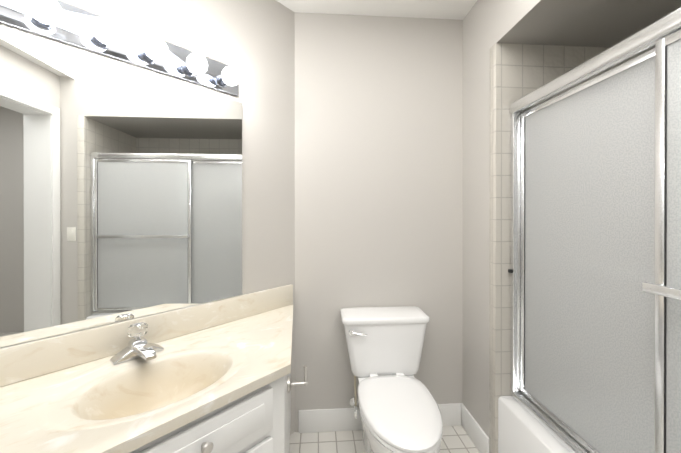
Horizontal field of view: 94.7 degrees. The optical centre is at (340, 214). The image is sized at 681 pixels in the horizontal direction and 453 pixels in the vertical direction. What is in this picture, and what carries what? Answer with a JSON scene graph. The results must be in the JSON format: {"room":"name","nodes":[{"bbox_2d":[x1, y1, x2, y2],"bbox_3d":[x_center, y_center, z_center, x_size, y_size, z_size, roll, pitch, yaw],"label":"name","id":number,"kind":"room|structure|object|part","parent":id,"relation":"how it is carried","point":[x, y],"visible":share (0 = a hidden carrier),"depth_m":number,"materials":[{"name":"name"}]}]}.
{"room":"bathroom","nodes":[
{"label":"bathroom","id":0,"kind":"room"},
{"bbox_2d":[0,0,294,434],"bbox_3d":[-0.993,0.050,1.062,0.100,2.440,2.700,0,0,41],"label":"wall","id":1,"kind":"structure","parent":0,"point":[252,42],"depth_m":1.62,"materials":[{"name":"grey paint"}]},
{"bbox_2d":[0,0,240,95],"bbox_3d":[-0.867,-0.640,1.017,0.142,0.129,1.260,0,0,41],"label":"sconce","id":2,"kind":"object","parent":1,"relation":"attached to","point":[57,20],"visible":1,"depth_m":1.12,"materials":[{"name":"silver metal"}]},
{"bbox_2d":[0,31,241,347],"bbox_3d":[-0.950,-0.075,1.026,0.006,0.951,1.403,0,0,41],"label":"mirror","id":3,"kind":"object","parent":1,"relation":"attached to","point":[120,193],"visible":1,"depth_m":1.14,"materials":[{"name":"clear glass"}]},
{"bbox_2d":[0,284,292,386],"bbox_3d":[-0.841,0.458,1.143,0.020,0.112,1.720,0,0,41],"label":"backsplash","id":4,"kind":"structure","parent":1,"relation":"attached to","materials":[{"name":"stone"}]},
{"bbox_2d":[276,0,476,19],"bbox_3d":[-0.603,-1.194,0.759,3.032,0.050,2.467,0,0,-4],"label":"ceiling","id":5,"kind":"structure","parent":0,"point":[449,9],"depth_m":1.78,"materials":[{"name":"white paint"}]},
{"bbox_2d":[295,12,462,431],"bbox_3d":[0.032,0.048,1.893,1.406,2.440,0.100,0,0,-4],"label":"wall","id":6,"kind":"structure","parent":0,"point":[378,161],"depth_m":1.85,"materials":[{"name":"grey paint"}]},
{"bbox_2d":[298,403,460,432],"bbox_3d":[0.240,1.204,1.853,0.971,0.130,0.013,0,0,-4],"label":"baseboard","id":7,"kind":"structure","parent":6,"relation":"attached to","point":[326,420],"depth_m":1.83,"materials":[{"name":"white wood"}]},
{"bbox_2d":[289,425,479,452],"bbox_3d":[-0.120,1.298,0.108,3.903,0.050,3.845,0,0,-4],"label":"floor","id":8,"kind":"structure","parent":0,"point":[456,439],"depth_m":1.74,"materials":[{"name":"tile"}]},
{"bbox_2d":[0,284,306,452],"bbox_3d":[-0.622,0.836,0.966,0.583,0.870,1.738,0,0,41],"label":"bathroom vanity","id":9,"kind":"object","parent":8,"relation":"on","point":[212,377],"visible":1,"depth_m":1.01,"materials":[{"name":"painted wood"},{"name":"cultured marble"},{"name":"brushed nickel"}]},
{"bbox_2d":[110,322,163,364],"bbox_3d":[-0.679,0.529,1.095,0.256,0.258,0.251,0,0,-4],"label":"faucet","id":10,"kind":"object","parent":9,"relation":"on","point":[132,345],"depth_m":1.13,"materials":[{"name":"metal"}]},
{"bbox_2d":[340,306,442,452],"bbox_3d":[0.255,0.906,1.493,0.470,0.726,0.729,0,0,-4],"label":"toilet","id":11,"kind":"object","parent":8,"relation":"on","point":[399,409],"visible":1,"depth_m":1.61,"materials":[{"name":"white ceramic"}]},
{"bbox_3d":[0.090,0.614,1.622,0.093,0.034,0.030,0,0,-4],"label":"lever","id":12,"kind":"part","parent":11,"relation":"part of","materials":[{"name":"silver metal"}]},
{"bbox_3d":[0.262,0.860,1.396,0.348,0.050,0.535,0,0,-4],"label":"seat","id":13,"kind":"part","parent":11,"relation":"part of","materials":[{"name":"white plastic"}]},
{"bbox_2d":[498,396,569,452],"bbox_3d":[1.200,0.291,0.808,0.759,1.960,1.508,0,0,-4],"label":"bathtub","id":14,"kind":"object","parent":8,"relation":"on","point":[521,429],"visible":0.04,"depth_m":1.38,"materials":[{"name":"white ceramic"}]},
{"bbox_2d":[510,7,680,452],"bbox_3d":[0.911,0.175,0.787,0.068,1.429,1.507,0,0,-4],"label":"shower door frame","id":15,"kind":"structure","parent":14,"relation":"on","point":[641,41],"depth_m":1.33,"materials":[{"name":"silver metal"}]},
{"bbox_2d":[462,0,495,436],"bbox_3d":[1.181,0.049,1.796,0.871,2.440,0.455,0,0,-4],"label":"wall","id":16,"kind":"structure","parent":0,"point":[479,30],"depth_m":1.72,"materials":[{"name":"grey paint"}]},
{"bbox_2d":[461,403,488,452],"bbox_3d":[0.741,1.204,1.743,0.013,0.130,0.304,0,0,-4],"label":"baseboard","id":17,"kind":"structure","parent":16,"relation":"attached to","point":[477,435],"depth_m":1.72,"materials":[{"name":"white wood"}]},
{"bbox_2d":[524,118,524,388],"bbox_3d":[0.902,0.186,1.136,0.007,1.291,0.710,0,0,-4],"label":"shower door panel far gasket","id":18,"kind":"object","parent":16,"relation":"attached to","point":[524,253],"visible":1,"depth_m":1.49,"materials":[{"name":"silver rubber"}]},
{"bbox_2d":[496,43,608,452],"bbox_3d":[1.147,0.216,1.563,0.771,2.107,0.005,0,0,-4],"label":"wall tile","id":19,"kind":"structure","parent":16,"relation":"attached to","point":[522,70],"depth_m":1.54,"materials":[{"name":"white tile"}]},
{"bbox_2d":[521,30,680,452],"bbox_3d":[0.911,0.186,0.787,0.042,1.339,1.455,0,0,-4],"label":"shower door","id":20,"kind":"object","parent":16,"relation":"attached to","point":[594,248],"visible":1,"depth_m":1.06,"materials":[{"name":"grey glass"}]},
{"bbox_2d":[642,282,680,299],"bbox_3d":[0.888,0.202,0.482,0.047,0.026,0.781,0,0,-4],"label":"towel rail","id":21,"kind":"object","parent":20,"relation":"attached to","point":[663,290],"visible":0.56,"depth_m":0.81,"materials":[{"name":"silver metal"}]},
{"bbox_3d":[0.918,0.187,0.472,0.012,1.339,0.824,0,0,-4],"label":"frame","id":22,"kind":"part","parent":20,"relation":"part of","materials":[{"name":"silver metal"}]},
{"bbox_3d":[0.918,0.187,0.472,0.004,1.299,0.784,0,0,-4],"label":"glass","id":23,"kind":"part","parent":20,"relation":"part of","materials":[{"name":"grey glass"}]},
{"bbox_2d":[664,46,666,452],"bbox_3d":[0.918,0.187,0.472,0.007,1.291,0.776,0,0,-4],"label":"shower door frame","id":24,"kind":"structure","parent":16,"relation":"attached to","point":[665,241],"depth_m":0.86,"materials":[{"name":"metal"}]},
{"bbox_2d":[496,0,540,42],"bbox_3d":[0.865,-1.003,0.781,0.100,0.332,1.520,0,0,-4],"label":"wall","id":25,"kind":"structure","parent":0,"point":[510,14],"depth_m":1.43,"materials":[{"name":"grey paint"}]},
{"bbox_2d":[489,43,495,452],"bbox_3d":[0.758,0.216,1.561,0.005,2.107,0.055,0,0,-4],"label":"trim","id":26,"kind":"structure","parent":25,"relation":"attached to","point":[492,339],"depth_m":1.56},
{"bbox_2d":[497,0,680,46],"bbox_3d":[1.250,-0.861,0.809,0.870,0.050,1.720,0,0,-4],"label":"ceiling","id":27,"kind":"structure","parent":0,"point":[601,23],"depth_m":1.36,"materials":[{"name":"grey paint"}]}
]}

